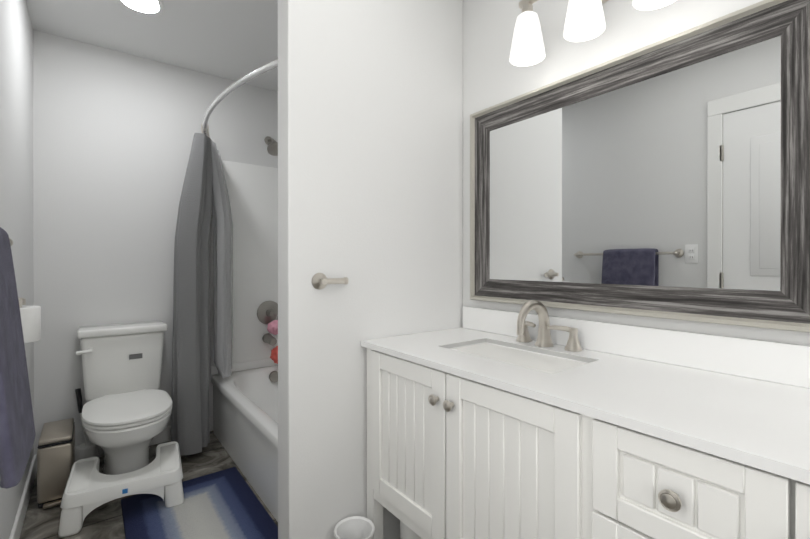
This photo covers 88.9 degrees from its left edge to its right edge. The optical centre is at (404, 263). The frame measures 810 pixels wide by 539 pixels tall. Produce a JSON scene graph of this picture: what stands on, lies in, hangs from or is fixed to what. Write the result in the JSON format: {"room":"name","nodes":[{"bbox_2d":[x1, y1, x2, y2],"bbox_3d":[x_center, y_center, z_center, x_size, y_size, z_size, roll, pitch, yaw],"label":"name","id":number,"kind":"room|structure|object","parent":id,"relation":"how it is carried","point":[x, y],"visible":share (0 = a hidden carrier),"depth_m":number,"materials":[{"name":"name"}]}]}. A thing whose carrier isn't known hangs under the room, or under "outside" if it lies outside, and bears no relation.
{"room":"bathroom","nodes":[
{"label":"bathroom","id":0,"kind":"room"},
{"bbox_2d":[0,0,33,538],"bbox_3d":[-0.745,-0.067,0.465,0.120,2.440,4.710,0,0,-37],"label":"wall","id":1,"kind":"structure","parent":0,"point":[16,126],"depth_m":1.79,"materials":[{"name":"white paint"}]},
{"bbox_2d":[9,454,36,538],"bbox_3d":[-1.403,1.104,1.443,0.013,0.095,2.120,0,0,-37],"label":"baseboard","id":2,"kind":"structure","parent":1,"relation":"attached to","point":[21,512],"depth_m":1.88,"materials":[{"name":"white"}]},
{"bbox_2d":[18,298,40,342],"bbox_3d":[-1.252,0.203,1.330,0.120,0.184,0.108,0,0,-37],"label":"toilet paper holder","id":3,"kind":"object","parent":1,"relation":"attached to","point":[31,321],"visible":0.46,"depth_m":1.32,"materials":[{"name":"white paper"}]},
{"bbox_2d":[19,431,277,538],"bbox_3d":[-0.049,1.182,0.998,1.870,0.060,4.710,0,0,-37],"label":"floor","id":4,"kind":"structure","parent":0,"point":[104,521],"depth_m":1.92,"materials":[{"name":"wood"}]},
{"bbox_2d":[37,418,74,508],"bbox_3d":[-1.747,0.992,2.075,0.132,0.315,0.328,0,0,-37],"label":"trash can","id":5,"kind":"object","parent":4,"relation":"on","point":[56,454],"visible":0.83,"depth_m":1.97,"materials":[{"name":"silver metal"}]},
{"bbox_2d":[75,388,98,461],"bbox_3d":[-1.815,0.931,2.355,0.116,0.437,0.116,0,0,-37],"label":"toilet brush","id":6,"kind":"object","parent":4,"relation":"on","point":[86,449],"visible":0.62,"depth_m":2.35,"materials":[{"name":"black plastic"}]},
{"bbox_2d":[58,441,183,537],"bbox_3d":[-1.329,1.050,1.976,0.467,0.199,0.331,0,0,-31],"label":"stool","id":7,"kind":"object","parent":4,"relation":"on","point":[89,487],"visible":1,"depth_m":1.88,"materials":[{"name":"white plastic"}]},
{"bbox_2d":[76,321,171,474],"bbox_3d":[-1.484,0.756,2.203,0.430,0.787,0.769,0,0,-37],"label":"toilet","id":8,"kind":"object","parent":4,"relation":"on","point":[126,410],"visible":0.9,"depth_m":2.25,"materials":[{"name":"white ceramic"}]},
{"bbox_2d":[121,467,277,538],"bbox_3d":[-0.886,1.143,1.793,0.530,0.014,0.910,0,0,-37],"label":"rug","id":9,"kind":"object","parent":4,"relation":"on","point":[225,504],"visible":0.98,"depth_m":1.88,"materials":[{"name":"blue fabric"}]},
{"bbox_2d":[210,160,277,521],"bbox_3d":[-0.563,0.216,2.413,0.728,1.865,1.586,0,0,-37],"label":"bathtub","id":10,"kind":"object","parent":4,"relation":"on","point":[245,412],"visible":0.23,"depth_m":2.91,"materials":[{"name":"white"}]},
{"bbox_2d":[257,301,277,324],"bbox_3d":[-0.979,0.363,3.020,0.176,0.176,0.093,0,0,-37],"label":"shower valve","id":11,"kind":"object","parent":10,"relation":"attached to","point":[267,312],"visible":0.88,"depth_m":3.02,"materials":[{"name":"silver metal"}]},
{"bbox_2d":[267,315,277,363],"bbox_3d":[-0.904,0.547,2.975,0.155,0.346,0.158,0,0,-37],"label":"loofah","id":12,"kind":"object","parent":11,"relation":"hanging from","point":[272,327],"visible":0.56,"depth_m":2.94,"materials":[{"name":"pink"}]},
{"bbox_2d":[262,333,276,345],"bbox_3d":[-0.975,0.549,2.990,0.072,0.074,0.136,0,0,-37],"label":"tub spout","id":13,"kind":"object","parent":10,"relation":"attached to","point":[269,338],"visible":1,"depth_m":2.96,"materials":[{"name":"silver metal"}]},
{"bbox_2d":[269,371,277,381],"bbox_3d":[-0.935,0.811,2.963,0.080,0.075,0.041,0,0,-37],"label":"overflow drain cover","id":14,"kind":"object","parent":10,"relation":"attached to","point":[273,376],"visible":0.85,"depth_m":2.95,"materials":[{"name":"silver metal"}]},
{"bbox_2d":[334,516,374,538],"bbox_3d":[-0.181,1.048,1.476,0.146,0.205,0.146,0,0,-37],"label":"wastebasket","id":15,"kind":"object","parent":4,"relation":"on","point":[356,527],"visible":0.98,"depth_m":1.53,"materials":[{"name":"white plastic"}]},
{"bbox_2d":[400,521,421,538],"bbox_3d":[0.159,1.050,1.595,0.327,0.202,0.242,0,0,-37],"label":"rolls","id":16,"kind":"object","parent":4,"relation":"on","point":[406,532],"visible":0.04,"depth_m":1.53,"materials":[{"name":"white paper"}]},
{"bbox_2d":[361,342,809,538],"bbox_3d":[0.646,0.735,0.949,0.578,0.835,1.982,0,0,-37],"label":"bathroom vanity","id":17,"kind":"object","parent":4,"relation":"on","point":[482,423],"depth_m":0.97,"materials":[{"name":"white paint"}]},
{"bbox_2d":[361,326,809,473],"bbox_3d":[0.655,0.307,0.956,0.554,0.020,1.996,0,0,-37],"label":"countertop","id":18,"kind":"structure","parent":17,"relation":"on","point":[757,418],"depth_m":0.96,"materials":[{"name":"white stone"}]},
{"bbox_2d":[457,338,584,369],"bbox_3d":[0.359,0.383,1.379,0.281,0.158,0.488,0,0,-37],"label":"sink","id":19,"kind":"object","parent":18,"relation":"in","point":[546,359],"depth_m":1.43,"materials":[{"name":"white ceramic"}]},
{"bbox_2d":[516,300,581,351],"bbox_3d":[0.462,0.211,1.455,0.198,0.168,0.257,0,0,-37],"label":"faucet","id":20,"kind":"object","parent":18,"relation":"on","point":[544,339],"visible":1,"depth_m":1.45,"materials":[{"name":"silver metal"}]},
{"bbox_2d":[26,0,277,91],"bbox_3d":[-0.049,-1.318,0.992,1.870,0.060,4.710,0,0,-37],"label":"ceiling","id":21,"kind":"structure","parent":0,"point":[234,40],"depth_m":2.29,"materials":[{"name":"white paint"}]},
{"bbox_2d":[121,0,163,11],"bbox_3d":[-1.291,-1.286,2.014,0.200,0.008,0.200,0,0,-37],"label":"recessed light","id":22,"kind":"object","parent":21,"relation":"in","point":[150,4],"visible":1,"depth_m":2.05,"materials":[{"name":"white"}]},
{"bbox_2d":[33,30,277,453],"bbox_3d":[-1.438,-0.072,2.821,1.870,2.440,0.120,0,0,-37],"label":"wall","id":23,"kind":"structure","parent":0,"point":[114,131],"depth_m":2.48,"materials":[{"name":"white paint"}]},
{"bbox_2d":[75,418,209,456],"bbox_3d":[-1.677,1.101,2.558,0.868,0.095,0.013,0,0,-37],"label":"baseboard","id":24,"kind":"structure","parent":23,"relation":"attached to","point":[164,435],"depth_m":2.64,"materials":[{"name":"white"}]},
{"bbox_2d":[203,59,277,145],"bbox_3d":[-0.904,-0.805,2.152,0.196,0.056,1.595,0,0,-37],"label":"shower curtain rod","id":25,"kind":"object","parent":23,"relation":"attached to","point":[240,82],"visible":0.69,"depth_m":1.86,"materials":[{"name":"silver metal"}]},
{"bbox_2d":[171,123,232,454],"bbox_3d":[-1.243,0.140,2.599,0.393,1.928,0.400,0,0,-37],"label":"shower curtain","id":26,"kind":"object","parent":25,"relation":"hanging from","point":[203,189],"visible":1,"depth_m":2.48,"materials":[{"name":"grey fabric"}]},
{"bbox_2d":[264,136,277,155],"bbox_3d":[-0.946,-0.858,2.973,0.120,0.164,0.204,0,0,-37],"label":"shower head","id":27,"kind":"object","parent":23,"relation":"attached to","point":[272,144],"visible":0.83,"depth_m":2.94},
{"bbox_2d":[278,0,462,538],"bbox_3d":[-0.095,-0.070,1.706,0.842,2.440,0.102,0,0,-37],"label":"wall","id":28,"kind":"structure","parent":0,"point":[370,150],"depth_m":1.56,"materials":[{"name":"white paint"}]},
{"bbox_2d":[311,273,347,289],"bbox_3d":[-0.267,0.063,1.481,0.125,0.060,0.046,0,0,-37],"label":"hook","id":29,"kind":"object","parent":28,"relation":"attached to","point":[319,281],"visible":0.98,"depth_m":1.47,"materials":[{"name":"silver metal"}]},
{"bbox_2d":[463,0,809,345],"bbox_3d":[0.648,-0.069,1.525,0.120,2.440,4.710,0,0,-37],"label":"wall","id":30,"kind":"structure","parent":0,"point":[492,75],"depth_m":1.54,"materials":[{"name":"white paint"}]},
{"bbox_2d":[509,0,676,66],"bbox_3d":[0.595,-0.869,1.332,0.190,0.264,0.555,0,0,-37],"label":"sconce","id":31,"kind":"object","parent":30,"relation":"attached to","point":[584,20],"visible":1,"depth_m":1.37,"materials":[{"name":"white glass"}]},
{"bbox_2d":[463,306,809,385],"bbox_3d":[0.871,0.246,1.113,0.020,0.100,1.984,0,0,-37],"label":"backsplash","id":32,"kind":"structure","parent":30,"relation":"attached to","point":[772,361],"depth_m":1.20,"materials":[{"name":"white stone"}]},
{"bbox_2d":[470,0,809,332],"bbox_3d":[0.643,-0.250,1.396,0.040,0.822,1.128,0,0,-37],"label":"mirror","id":33,"kind":"object","parent":30,"relation":"attached to","point":[668,178],"visible":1,"depth_m":1.23,"materials":[{"name":"clear glass"}]},
{"bbox_3d":[-1.004,-0.063,0.959,0.065,0.054,0.724,0,0,-37],"label":"towel rail","id":34,"kind":"object","parent":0,"visible":0},
{"bbox_2d":[0,227,35,488],"bbox_3d":[-0.936,0.178,0.943,0.119,0.552,0.340,0,0,-37],"label":"hanging towel","id":35,"kind":"object","parent":34,"relation":"hanging from","point":[17,432],"visible":1,"depth_m":0.90,"materials":[{"name":"fabric"}]}
]}

